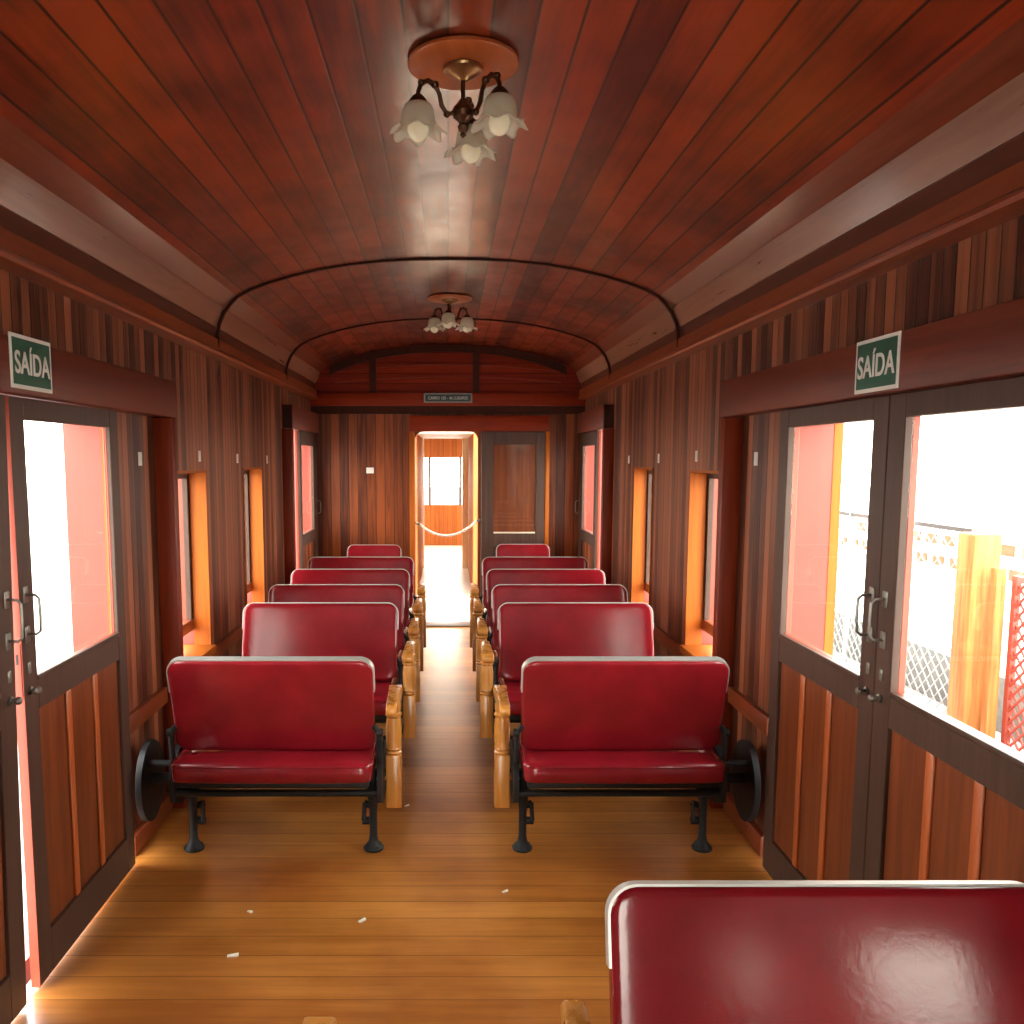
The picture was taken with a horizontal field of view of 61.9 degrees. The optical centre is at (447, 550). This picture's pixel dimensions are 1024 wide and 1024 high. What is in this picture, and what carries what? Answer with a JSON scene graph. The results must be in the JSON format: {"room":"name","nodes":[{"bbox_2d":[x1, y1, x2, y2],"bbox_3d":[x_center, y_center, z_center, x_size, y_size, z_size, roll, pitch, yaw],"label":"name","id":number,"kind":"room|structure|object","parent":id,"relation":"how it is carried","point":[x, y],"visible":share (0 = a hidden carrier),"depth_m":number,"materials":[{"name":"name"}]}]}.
{"room":"vehicle interior","nodes":[
{"label":"vehicle interior","id":0,"kind":"room"},
{"bbox_2d":[62,424,108,652],"bbox_3d":[-1.380,0.364,3.300,0.144,1.743,0.018,0,6,0],"label":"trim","id":1,"kind":"structure","parent":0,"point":[81,444],"depth_m":3.25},
{"bbox_2d":[0,269,310,984],"bbox_3d":[-1.365,-0.011,2.790,0.170,2.900,10.750,0,6,0],"label":"wall","id":2,"kind":"structure","parent":0,"point":[223,411],"depth_m":3.95,"materials":[{"name":"brown wood"}]},
{"bbox_2d":[0,394,26,1023],"bbox_3d":[-1.212,0.471,2.025,0.073,1.779,0.834,0,6,0],"label":"door","id":3,"kind":"structure","parent":2,"relation":"in","point":[13,994],"depth_m":2.36,"materials":[{"name":"brown wood"}]},
{"bbox_2d":[8,331,52,393],"bbox_3d":[-1.197,-0.536,2.445,0.007,0.150,0.242,0,6,0],"label":"exit sign","id":4,"kind":"object","parent":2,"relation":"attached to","point":[29,358],"visible":1,"depth_m":2.43,"materials":[{"name":"green plastic"}]},
{"bbox_2d":[5,395,135,987],"bbox_3d":[-1.212,0.398,2.841,0.073,1.751,0.787,0,6,0],"label":"door","id":5,"kind":"structure","parent":2,"relation":"in","point":[73,719],"depth_m":2.75,"materials":[{"name":"brown wood"}]},
{"bbox_2d":[0,333,175,417],"bbox_3d":[-1.240,-0.510,2.324,0.080,0.157,2.870,0,6,0],"label":"trim","id":6,"kind":"structure","parent":2,"relation":"attached to","point":[79,380],"depth_m":2.92,"materials":[{"name":"brown wood"}]},
{"bbox_2d":[100,427,110,633],"bbox_3d":[-1.295,0.364,3.299,0.026,1.743,0.020,0,6,0],"label":"trim","id":7,"kind":"structure","parent":2,"relation":"attached to","point":[100,427],"depth_m":3.24,"materials":[{"name":"brown wood"}]},
{"bbox_2d":[138,452,141,465],"bbox_3d":[-1.279,-0.380,3.530,0.005,0.056,0.036,0,6,0],"label":"number plate","id":8,"kind":"object","parent":2,"relation":"attached to","point":[139,453],"visible":1,"depth_m":3.53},
{"bbox_2d":[134,792,172,855],"bbox_3d":[-1.265,1.244,2.876,0.030,0.085,10.650,0,6,0],"label":"baseboard","id":9,"kind":"structure","parent":2,"relation":"attached to","point":[144,831],"depth_m":3.58,"materials":[{"name":"brown wood"}]},
{"bbox_2d":[0,206,314,388],"bbox_3d":[-1.259,-0.953,2.638,0.042,0.062,10.650,0,6,0],"label":"trim","id":10,"kind":"structure","parent":2,"relation":"attached to","point":[10,221],"depth_m":3.18,"materials":[{"name":"brown wood"}]},
{"bbox_2d":[0,226,317,399],"bbox_3d":[-1.244,-0.875,2.646,0.072,0.093,10.650,0,6,0],"label":"trim","id":11,"kind":"structure","parent":2,"relation":"attached to","point":[20,257],"depth_m":3.15,"materials":[{"name":"brown wood"}]},
{"bbox_2d":[0,158,319,382],"bbox_3d":[-1.235,-1.034,2.629,0.090,0.099,10.650,0,6,0],"label":"trim","id":12,"kind":"structure","parent":2,"relation":"attached to","point":[20,194],"depth_m":3.10,"materials":[{"name":"brown wood"}]},
{"bbox_2d":[0,115,326,371],"bbox_3d":[-1.200,-1.192,2.612,0.160,0.215,10.650,0,6,0],"label":"trim","id":13,"kind":"structure","parent":2,"relation":"attached to","point":[17,148],"depth_m":2.97,"materials":[{"name":"brown wood"}]},
{"bbox_2d":[153,417,187,807],"bbox_3d":[-1.240,0.297,3.814,0.080,1.766,0.060,0,6,0],"label":"trim","id":14,"kind":"structure","parent":2,"relation":"attached to","point":[165,443],"depth_m":3.76,"materials":[{"name":"brown wood"}]},
{"bbox_2d":[129,623,242,733],"bbox_3d":[-1.268,0.637,3.877,0.025,0.072,5.590,0,6,0],"label":"trim","id":15,"kind":"structure","parent":2,"relation":"attached to","point":[150,706],"depth_m":3.69,"materials":[{"name":"brown wood"}]},
{"bbox_2d":[178,470,215,655],"bbox_3d":[-1.339,0.089,4.275,0.182,0.980,0.520,0,6,0],"label":"window","id":16,"kind":"structure","parent":2,"relation":"in","point":[195,511],"depth_m":4.51,"materials":[{"name":"brown wood"}]},
{"bbox_2d":[198,451,200,461],"bbox_3d":[-1.279,-0.485,4.373,0.005,0.056,0.036,0,6,0],"label":"number plate","id":17,"kind":"object","parent":2,"relation":"attached to","point":[199,452],"visible":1,"depth_m":4.37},
{"bbox_2d":[243,467,264,604],"bbox_3d":[-1.339,-0.056,5.612,0.182,0.980,0.530,0,6,0],"label":"window","id":18,"kind":"structure","parent":2,"relation":"in","point":[252,476],"depth_m":5.85,"materials":[{"name":"brown wood"}]},
{"bbox_2d":[282,428,295,583],"bbox_3d":[-1.240,-0.039,6.667,0.080,1.818,0.065,0,6,0],"label":"trim","id":19,"kind":"structure","parent":2,"relation":"attached to","point":[287,433],"depth_m":6.60,"materials":[{"name":"brown wood"}]},
{"bbox_2d":[282,405,318,432],"bbox_3d":[-1.240,-1.108,7.240,0.080,0.180,1.365,0,6,0],"label":"trim","id":20,"kind":"structure","parent":2,"relation":"attached to","point":[296,418],"depth_m":6.87,"materials":[{"name":"brown wood"}]},
{"bbox_2d":[293,431,309,568],"bbox_3d":[-1.352,-0.185,7.917,0.140,1.838,0.018,0,6,0],"label":"trim","id":21,"kind":"structure","parent":2,"relation":"attached to","point":[305,449],"depth_m":7.87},
{"bbox_2d":[294,431,320,568],"bbox_3d":[-1.220,-0.139,7.539,0.088,1.803,0.900,0,6,0],"label":"door","id":22,"kind":"structure","parent":2,"relation":"in","point":[307,541],"depth_m":7.39,"materials":[{"name":"brown wood"}]},
{"bbox_2d":[11,545,772,1023],"bbox_3d":[0.000,0.909,6.587,2.560,0.050,18.100,0,6,0],"label":"floor","id":23,"kind":"structure","parent":0,"point":[439,940],"depth_m":3.10,"materials":[{"name":"brown wood"}]},
{"bbox_2d":[227,952,238,957],"bbox_3d":[-0.691,1.299,2.730,0.036,0.006,0.013,-1,6,-11],"label":"paper scrap","id":24,"kind":"object","parent":23,"relation":"on","point":[233,954],"visible":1,"depth_m":2.73,"materials":[{"name":"white paper"}]},
{"bbox_2d":[135,656,402,852],"bbox_3d":[-0.703,0.801,3.437,1.037,0.844,0.468,0,6,0],"label":"seat","id":25,"kind":"object","parent":23,"relation":"on","point":[240,721],"visible":1,"depth_m":3.26,"materials":[{"name":"red leather"}]},
{"bbox_2d":[171,737,376,783],"bbox_3d":[-0.672,0.821,3.439,0.765,0.094,0.460,0,6,0],"label":"cushion","id":26,"kind":"object","parent":25,"relation":"on","point":[189,765],"depth_m":3.22,"materials":[{"name":"red leather"}]},
{"bbox_2d":[302,1017,336,1023],"bbox_3d":[-0.703,1.031,1.324,1.037,0.844,0.468,0,6,0],"label":"seat","id":27,"kind":"object","parent":23,"relation":"on","point":[307,1020],"visible":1,"depth_m":1.43,"materials":[{"name":"brown wood"}]},
{"bbox_2d":[236,584,419,732],"bbox_3d":[-0.694,0.639,4.928,1.068,0.844,0.468,0,6,0],"label":"seat","id":28,"kind":"object","parent":23,"relation":"on","point":[394,594],"visible":0.29,"depth_m":5.03,"materials":[{"name":"red leather"}]},
{"bbox_2d":[395,650,402,678],"bbox_3d":[-0.662,0.659,4.930,0.788,0.094,0.460,0,6,0],"label":"cushion","id":29,"kind":"object","parent":28,"relation":"on","point":[399,652],"depth_m":4.96,"materials":[{"name":"red leather"}]},
{"bbox_2d":[242,602,415,739],"bbox_3d":[-0.694,0.709,4.292,1.068,0.844,0.468,0,6,0],"label":"seat","id":30,"kind":"object","parent":23,"relation":"on","point":[369,630],"visible":0.41,"depth_m":4.38,"materials":[{"name":"red leather"}]},
{"bbox_2d":[374,677,396,714],"bbox_3d":[-0.662,0.729,4.294,0.788,0.094,0.460,0,6,0],"label":"cushion","id":31,"kind":"object","parent":30,"relation":"on","point":[382,685],"depth_m":4.17,"materials":[{"name":"red leather"}]},
{"bbox_2d":[290,569,423,670],"bbox_3d":[-0.694,0.563,5.634,1.068,0.844,0.468,0,6,0],"label":"seat","id":32,"kind":"object","parent":23,"relation":"on","point":[401,577],"visible":0.24,"depth_m":5.74,"materials":[{"name":"red leather"}]},
{"bbox_2d":[401,627,407,650],"bbox_3d":[-0.662,0.583,5.636,0.788,0.094,0.460,0,6,0],"label":"cushion","id":33,"kind":"object","parent":32,"relation":"on","point":[405,628],"depth_m":5.64,"materials":[{"name":"red leather"}]},
{"bbox_2d":[308,557,425,647],"bbox_3d":[-0.694,0.486,6.340,1.068,0.844,0.468,0,6,0],"label":"seat","id":34,"kind":"object","parent":23,"relation":"on","point":[407,563],"visible":0.3,"depth_m":6.45,"materials":[{"name":"red leather"}]},
{"bbox_2d":[347,545,400,556],"bbox_3d":[-0.607,0.388,7.244,0.593,0.844,0.468,0,6,0],"label":"seat","id":35,"kind":"object","parent":23,"relation":"on","point":[353,550],"visible":0.14,"depth_m":7.36,"materials":[{"name":"red leather"}]},
{"bbox_2d":[426,621,469,626],"bbox_3d":[0.000,0.705,8.164,0.620,0.014,0.220,0,6,0],"label":"threshold","id":36,"kind":"object","parent":23,"relation":"on","point":[428,623],"visible":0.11,"depth_m":8.13,"materials":[{"name":"metal"}]},
{"bbox_2d":[496,544,549,556],"bbox_3d":[0.622,0.381,7.304,0.593,0.844,0.468,0,6,0],"label":"seat","id":37,"kind":"object","parent":23,"relation":"on","point":[502,550],"visible":0.19,"depth_m":7.41,"materials":[{"name":"red leather"}]},
{"bbox_2d":[470,557,587,647],"bbox_3d":[0.694,0.486,6.340,1.068,0.844,0.468,0,6,0],"label":"seat","id":38,"kind":"object","parent":23,"relation":"on","point":[488,563],"visible":0.26,"depth_m":6.45,"materials":[{"name":"red leather"}]},
{"bbox_2d":[472,569,605,670],"bbox_3d":[0.694,0.563,5.634,1.068,0.844,0.468,0,6,0],"label":"seat","id":39,"kind":"object","parent":23,"relation":"on","point":[494,577],"visible":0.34,"depth_m":5.74,"materials":[{"name":"red leather"}]},
{"bbox_2d":[488,627,494,650],"bbox_3d":[0.662,0.583,5.636,0.788,0.094,0.460,0,6,0],"label":"cushion","id":40,"kind":"object","parent":39,"relation":"on","point":[489,628],"depth_m":5.64,"materials":[{"name":"red leather"}]},
{"bbox_2d":[480,602,653,739],"bbox_3d":[0.694,0.709,4.292,1.068,0.844,0.468,0,6,0],"label":"seat","id":41,"kind":"object","parent":23,"relation":"on","point":[526,630],"visible":0.48,"depth_m":4.38,"materials":[{"name":"red leather"}]},
{"bbox_2d":[499,677,521,714],"bbox_3d":[0.662,0.729,4.294,0.788,0.094,0.460,0,6,0],"label":"cushion","id":42,"kind":"object","parent":41,"relation":"on","point":[513,685],"depth_m":4.17,"materials":[{"name":"red leather"}]},
{"bbox_2d":[476,584,659,732],"bbox_3d":[0.694,0.639,4.928,1.068,0.844,0.468,0,6,0],"label":"seat","id":43,"kind":"object","parent":23,"relation":"on","point":[501,594],"visible":0.27,"depth_m":5.03,"materials":[{"name":"red leather"}]},
{"bbox_2d":[493,650,500,678],"bbox_3d":[0.662,0.659,4.930,0.788,0.094,0.460,0,6,0],"label":"cushion","id":44,"kind":"object","parent":43,"relation":"on","point":[496,652],"depth_m":4.96,"materials":[{"name":"red leather"}]},
{"bbox_2d":[493,656,760,852],"bbox_3d":[0.703,0.801,3.437,1.037,0.844,0.468,0,6,0],"label":"seat","id":45,"kind":"object","parent":23,"relation":"on","point":[587,721],"visible":1,"depth_m":3.26,"materials":[{"name":"red leather"}]},
{"bbox_2d":[519,737,724,783],"bbox_3d":[0.672,0.821,3.439,0.765,0.094,0.460,0,6,0],"label":"cushion","id":46,"kind":"object","parent":45,"relation":"on","point":[539,765],"depth_m":3.22,"materials":[{"name":"red leather"}]},
{"bbox_2d":[560,880,1023,1023],"bbox_3d":[0.703,1.026,1.369,1.037,0.844,0.468,0,6,0],"label":"seat","id":47,"kind":"object","parent":23,"relation":"on","point":[678,951],"visible":1,"depth_m":1.47,"materials":[{"name":"red leather"}]},
{"bbox_2d":[415,434,422,596],"bbox_3d":[-0.395,-0.696,10.939,0.070,2.200,2.700,0,6,0],"label":"wall","id":48,"kind":"structure","parent":0,"point":[418,440],"depth_m":10.74,"materials":[{"name":"paint"}]},
{"bbox_2d":[423,438,423,567],"bbox_3d":[-0.388,-0.675,12.279,0.085,1.870,0.080,0,6,0],"label":"trim","id":49,"kind":"structure","parent":48,"relation":"attached to","point":[423,438],"depth_m":12.24,"materials":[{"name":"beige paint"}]},
{"bbox_2d":[424,439,461,544],"bbox_3d":[0.000,-1.241,15.497,2.600,2.300,0.080,0,6,0],"label":"wall","id":50,"kind":"structure","parent":0,"point":[441,519],"depth_m":15.52,"materials":[{"name":"orange wood"}]},
{"bbox_2d":[429,458,460,504],"bbox_3d":[-0.007,-1.260,15.469,1.299,0.855,0.090,0,6,0],"label":"window","id":51,"kind":"structure","parent":50,"relation":"in","point":[429,458],"depth_m":15.43,"materials":[{"name":"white wood"}]},
{"bbox_2d":[424,438,461,438],"bbox_3d":[-0.035,-1.775,12.220,0.650,0.330,0.040,0,6,0],"label":"wall partition","id":52,"kind":"structure","parent":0,"point":[424,438],"depth_m":12.22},
{"bbox_2d":[418,432,472,437],"bbox_3d":[0.000,-1.843,12.474,2.900,0.410,6.000,0,6,0],"label":"ceiling","id":53,"kind":"structure","parent":0,"point":[421,434],"depth_m":10.12,"materials":[{"name":"beige paint"}]},
{"bbox_2d":[315,344,580,596],"bbox_3d":[0.000,-0.660,8.071,2.660,2.750,0.090,0,6,0],"label":"wall","id":54,"kind":"structure","parent":0,"point":[359,507],"depth_m":8.00,"materials":[{"name":"brown wood"}]},
{"bbox_2d":[366,468,373,472],"bbox_3d":[-0.735,-0.755,8.014,0.070,0.054,0.005,0,6,0],"label":"number plate","id":55,"kind":"object","parent":54,"relation":"attached to","point":[368,470],"visible":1,"depth_m":8.01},
{"bbox_2d":[369,350,375,392],"bbox_3d":[-0.700,-1.672,7.906,0.060,0.404,0.020,0,6,0],"label":"trim","id":56,"kind":"structure","parent":54,"relation":"attached to","point":[372,363],"depth_m":7.90,"materials":[{"name":"brown wood"}]},
{"bbox_2d":[409,431,414,612],"bbox_3d":[-0.338,-0.200,8.058,0.049,1.838,0.035,0,6,0],"label":"trim","id":57,"kind":"structure","parent":54,"relation":"attached to","point":[411,433],"depth_m":8.01,"materials":[{"name":"brown wood"}]},
{"bbox_2d":[311,393,584,405],"bbox_3d":[0.000,-1.410,7.929,2.560,0.120,0.030,0,6,0],"label":"trim","id":58,"kind":"structure","parent":54,"relation":"attached to","point":[324,399],"depth_m":7.92,"materials":[{"name":"brown wood"}]},
{"bbox_2d":[311,406,584,413],"bbox_3d":[0.000,-1.313,7.945,2.560,0.074,0.020,0,6,0],"label":"trim","id":59,"kind":"structure","parent":54,"relation":"attached to","point":[317,409],"depth_m":7.93,"materials":[{"name":"brown wood"}]},
{"bbox_2d":[329,345,566,374],"bbox_3d":[0.000,-1.765,7.894,2.206,0.272,0.024,0,6,0],"label":"trim","id":60,"kind":"structure","parent":54,"relation":"attached to","point":[358,359],"depth_m":7.88,"materials":[{"name":"brown wood"}]},
{"bbox_2d":[336,363,559,371],"bbox_3d":[0.000,-1.699,7.907,2.100,0.082,0.012,0,6,0],"label":"trim","id":61,"kind":"structure","parent":54,"relation":"attached to","point":[431,363],"depth_m":7.90,"materials":[{"name":"brown wood"}]},
{"bbox_2d":[335,375,560,382],"bbox_3d":[0.000,-1.594,7.918,2.100,0.071,0.012,0,6,0],"label":"trim","id":62,"kind":"structure","parent":54,"relation":"attached to","point":[439,375],"depth_m":7.91,"materials":[{"name":"brown wood"}]},
{"bbox_2d":[424,393,471,402],"bbox_3d":[0.000,-1.419,7.909,0.452,0.088,0.009,0,6,0],"label":"name plaque","id":63,"kind":"object","parent":54,"relation":"attached to","point":[428,397],"visible":1,"depth_m":7.91,"materials":[{"name":"metal"}]},
{"bbox_2d":[415,519,480,536],"bbox_3d":[0.000,-0.214,8.025,0.622,0.166,0.098,0,6,0],"label":"rope","id":64,"kind":"object","parent":54,"relation":"hanging from","point":[478,520],"visible":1,"depth_m":8.00,"materials":[{"name":"fabric"}]},
{"bbox_2d":[473,353,479,392],"bbox_3d":[0.262,-1.672,7.906,0.060,0.404,0.020,0,6,0],"label":"trim","id":65,"kind":"structure","parent":54,"relation":"attached to","point":[475,355],"depth_m":7.90,"materials":[{"name":"brown wood"}]},
{"bbox_2d":[409,415,548,430],"bbox_3d":[0.292,-1.187,7.943,1.305,0.145,0.050,0,6,0],"label":"trim","id":66,"kind":"structure","parent":54,"relation":"attached to","point":[416,422],"depth_m":7.92,"materials":[{"name":"brown wood"}]},
{"bbox_2d":[481,432,545,612],"bbox_3d":[0.611,-0.202,8.040,0.598,1.825,0.046,0,6,0],"label":"door","id":67,"kind":"structure","parent":54,"relation":"in","point":[512,463],"depth_m":7.99,"materials":[{"name":"brown wood"}]},
{"bbox_2d":[544,431,549,544],"bbox_3d":[0.931,-0.199,8.046,0.038,1.838,0.060,0,6,0],"label":"trim","id":68,"kind":"structure","parent":54,"relation":"attached to","point":[547,438],"depth_m":7.97,"materials":[{"name":"brown wood"}]},
{"bbox_2d":[468,433,477,583],"bbox_3d":[0.325,-0.696,10.939,0.070,2.200,2.700,0,6,0],"label":"wall","id":69,"kind":"structure","parent":0,"point":[472,440],"depth_m":10.06,"materials":[{"name":"paint"}]},
{"bbox_2d":[462,438,467,567],"bbox_3d":[0.247,-0.675,12.279,0.085,1.870,0.080,0,6,0],"label":"trim","id":70,"kind":"structure","parent":69,"relation":"attached to","point":[464,440],"depth_m":12.24,"materials":[{"name":"beige paint"}]},
{"bbox_2d":[0,0,1023,365],"bbox_3d":[0.000,-1.312,2.609,2.240,0.335,10.670,0,6,0],"label":"ceiling","id":71,"kind":"structure","parent":0,"point":[253,138],"depth_m":2.55,"materials":[{"name":"brown wood"}]},
{"bbox_2d":[423,293,477,332],"bbox_3d":[0.011,-1.548,5.558,0.361,0.220,0.349,1,6,5],"label":"ceiling lamp","id":72,"kind":"object","parent":71,"relation":"attached to","point":[448,320],"visible":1,"depth_m":5.59,"materials":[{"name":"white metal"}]},
{"bbox_2d":[390,35,527,165],"bbox_3d":[0.046,-1.194,2.296,0.361,0.220,0.349,1,6,12],"label":"ceiling lamp","id":73,"kind":"object","parent":71,"relation":"attached to","point":[452,62],"visible":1,"depth_m":2.22,"materials":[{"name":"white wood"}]},
{"bbox_2d":[585,215,1023,831],"bbox_3d":[1.365,-0.011,2.790,0.170,2.900,10.750,0,6,0],"label":"wall","id":74,"kind":"structure","parent":0,"point":[672,411],"depth_m":3.61,"materials":[{"name":"brown wood"}]},
{"bbox_2d":[216,258,679,346],"bbox_3d":[0.000,-1.317,4.510,2.477,0.466,0.018,0,6,0],"label":"trim","id":75,"kind":"structure","parent":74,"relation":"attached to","point":[238,296],"depth_m":4.49,"materials":[{"name":"brown wood"}]},
{"bbox_2d":[285,318,610,375],"bbox_3d":[0.000,-1.525,6.430,2.477,0.466,0.018,0,6,0],"label":"trim","id":76,"kind":"structure","parent":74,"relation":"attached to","point":[335,331],"depth_m":6.41,"materials":[{"name":"brown wood"}]},
{"bbox_2d":[575,431,601,568],"bbox_3d":[1.220,-0.139,7.539,0.088,1.803,0.900,0,6,0],"label":"door","id":77,"kind":"structure","parent":74,"relation":"in","point":[588,541],"depth_m":7.39,"materials":[{"name":"brown wood"}]},
{"bbox_2d":[586,431,602,568],"bbox_3d":[1.352,-0.185,7.917,0.140,1.838,0.018,0,6,0],"label":"trim","id":78,"kind":"structure","parent":74,"relation":"attached to","point":[590,449],"depth_m":7.87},
{"bbox_2d":[577,405,613,432],"bbox_3d":[1.240,-1.108,7.240,0.080,0.180,1.365,0,6,0],"label":"trim","id":79,"kind":"structure","parent":74,"relation":"attached to","point":[599,418],"depth_m":6.87,"materials":[{"name":"brown wood"}]},
{"bbox_2d":[600,428,613,583],"bbox_3d":[1.240,-0.039,6.667,0.080,1.818,0.065,0,6,0],"label":"trim","id":80,"kind":"structure","parent":74,"relation":"attached to","point":[608,433],"depth_m":6.60,"materials":[{"name":"brown wood"}]},
{"bbox_2d":[631,467,652,604],"bbox_3d":[1.339,-0.056,5.612,0.182,0.980,0.530,0,6,0],"label":"window","id":81,"kind":"structure","parent":74,"relation":"in","point":[643,476],"depth_m":5.85,"materials":[{"name":"brown wood"}]},
{"bbox_2d":[695,451,697,461],"bbox_3d":[1.279,-0.485,4.373,0.005,0.056,0.036,0,6,0],"label":"number plate","id":82,"kind":"object","parent":74,"relation":"attached to","point":[696,452],"visible":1,"depth_m":4.37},
{"bbox_2d":[680,470,717,655],"bbox_3d":[1.339,0.089,4.275,0.182,0.980,0.520,0,6,0],"label":"window","id":83,"kind":"structure","parent":74,"relation":"in","point":[700,511],"depth_m":4.50,"materials":[{"name":"brown wood"}]},
{"bbox_2d":[653,623,768,734],"bbox_3d":[1.268,0.637,3.877,0.025,0.072,5.590,0,6,0],"label":"trim","id":84,"kind":"structure","parent":74,"relation":"attached to","point":[745,706],"depth_m":3.67,"materials":[{"name":"brown wood"}]},
{"bbox_2d":[708,417,742,807],"bbox_3d":[1.240,0.297,3.814,0.080,1.766,0.060,0,6,0],"label":"trim","id":85,"kind":"structure","parent":74,"relation":"attached to","point":[730,443],"depth_m":3.76,"materials":[{"name":"brown wood"}]},
{"bbox_2d":[723,792,763,856],"bbox_3d":[1.265,1.244,2.876,0.030,0.085,10.650,0,6,0],"label":"baseboard","id":86,"kind":"structure","parent":74,"relation":"attached to","point":[751,831],"depth_m":3.56,"materials":[{"name":"brown wood"}]},
{"bbox_2d":[754,452,757,465],"bbox_3d":[1.279,-0.380,3.530,0.005,0.056,0.036,0,6,0],"label":"number plate","id":87,"kind":"object","parent":74,"relation":"attached to","point":[755,453],"visible":1,"depth_m":3.53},
{"bbox_2d":[569,16,1023,371],"bbox_3d":[1.200,-1.192,2.612,0.160,0.215,10.650,0,6,0],"label":"trim","id":88,"kind":"structure","parent":74,"relation":"attached to","point":[1001,60],"depth_m":2.35,"materials":[{"name":"brown wood"}]},
{"bbox_2d":[576,72,1023,382],"bbox_3d":[1.235,-1.034,2.629,0.090,0.099,10.650,0,6,0],"label":"trim","id":89,"kind":"structure","parent":74,"relation":"attached to","point":[997,119],"depth_m":2.45,"materials":[{"name":"brown wood"}]},
{"bbox_2d":[578,160,1023,399],"bbox_3d":[1.244,-0.875,2.646,0.072,0.093,10.650,0,6,0],"label":"trim","id":90,"kind":"structure","parent":74,"relation":"attached to","point":[997,200],"depth_m":2.50,"materials":[{"name":"brown wood"}]},
{"bbox_2d":[581,134,1023,388],"bbox_3d":[1.259,-0.953,2.638,0.042,0.062,10.650,0,6,0],"label":"trim","id":91,"kind":"structure","parent":74,"relation":"attached to","point":[1011,153],"depth_m":2.52,"materials":[{"name":"brown wood"}]},
{"bbox_2d":[791,424,834,650],"bbox_3d":[1.352,0.372,3.225,0.140,1.743,0.018,0,6,0],"label":"trim","id":92,"kind":"structure","parent":74,"relation":"attached to","point":[816,443],"depth_m":3.17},
{"bbox_2d":[762,395,890,879],"bbox_3d":[1.220,0.399,2.830,0.088,1.751,0.770,0,6,0],"label":"door","id":93,"kind":"structure","parent":74,"relation":"in","point":[820,720],"depth_m":2.82,"materials":[{"name":"brown wood"}]},
{"bbox_2d":[824,423,843,655],"bbox_3d":[1.439,0.372,3.224,0.034,1.743,0.020,0,6,0],"label":"trim","id":94,"kind":"structure","parent":74,"relation":"attached to","point":[839,428],"depth_m":3.17,"materials":[{"name":"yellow wood"}]},
{"bbox_2d":[720,297,1023,417],"bbox_3d":[1.240,-0.510,2.324,0.080,0.157,2.870,0,6,0],"label":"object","id":95,"kind":"structure","parent":74,"relation":"attached to","point":[985,344],"depth_m":2.18,"materials":[{"name":"brown wood"}]},
{"bbox_2d":[854,330,901,394],"bbox_3d":[1.197,-0.521,2.377,0.007,0.150,0.242,0,6,0],"label":"exit sign","id":96,"kind":"object","parent":74,"relation":"attached to","point":[878,358],"visible":1,"depth_m":2.36,"materials":[{"name":"green plastic"}]},
{"bbox_2d":[864,376,1023,882],"bbox_3d":[1.220,0.483,2.059,0.088,1.751,0.770,0,6,0],"label":"door","id":97,"kind":"structure","parent":74,"relation":"in","point":[946,798],"depth_m":2.22,"materials":[{"name":"brown wood"}]},
{"label":"outside","id":98,"kind":"structure","parent":0,"visible":0},
{"bbox_2d":[17,487,1023,930],"bbox_3d":[0.000,0.213,17.626,80.000,0.150,85.000,0,6,0],"label":"ground","id":99,"kind":"structure","parent":98,"point":[995,508],"depth_m":23.15,"materials":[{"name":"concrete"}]},
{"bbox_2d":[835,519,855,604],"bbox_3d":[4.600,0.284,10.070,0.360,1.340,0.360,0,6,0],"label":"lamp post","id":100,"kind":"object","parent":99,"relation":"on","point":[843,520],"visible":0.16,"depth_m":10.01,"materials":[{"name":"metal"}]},
{"bbox_2d":[833,511,979,713],"bbox_3d":[4.000,0.260,9.483,0.048,1.524,6.009,0,6,0],"label":"wire fence","id":101,"kind":"object","parent":99,"relation":"on","point":[852,515],"visible":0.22,"depth_m":7.26,"materials":[{"name":"white metal"}]},
{"bbox_2d":[833,605,1023,742],"bbox_3d":[4.220,0.793,9.642,0.200,0.420,13.000,0,6,0],"label":"wall","id":102,"kind":"structure","parent":99,"relation":"on","point":[920,640],"depth_m":7.32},
{"bbox_2d":[840,509,1023,624],"bbox_3d":[7.125,-0.079,14.526,0.250,1.100,11.100,0,6,0],"label":"brick wall","id":103,"kind":"structure","parent":99,"relation":"on","point":[1012,549],"depth_m":12.12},
{"bbox_2d":[947,532,1001,730],"bbox_3d":[3.720,0.633,6.024,0.200,1.520,0.200,0,6,0],"label":"timber post","id":104,"kind":"object","parent":99,"relation":"on","point":[977,552],"visible":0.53,"depth_m":5.95,"materials":[{"name":"yellow wood"}]},
{"bbox_2d":[980,567,1006,738],"bbox_3d":[3.740,0.764,5.837,0.070,1.300,0.070,0,6,0],"label":"timber post","id":105,"kind":"object","parent":99,"relation":"on","point":[998,574],"visible":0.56,"depth_m":5.80,"materials":[{"name":"yellow wood"}]},
{"bbox_2d":[1000,576,1023,751],"bbox_3d":[3.840,0.832,5.472,0.040,1.256,0.700,0,6,0],"label":"gate","id":106,"kind":"object","parent":99,"relation":"on","point":[1017,581],"visible":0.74,"depth_m":5.75,"materials":[{"name":"red metal"}]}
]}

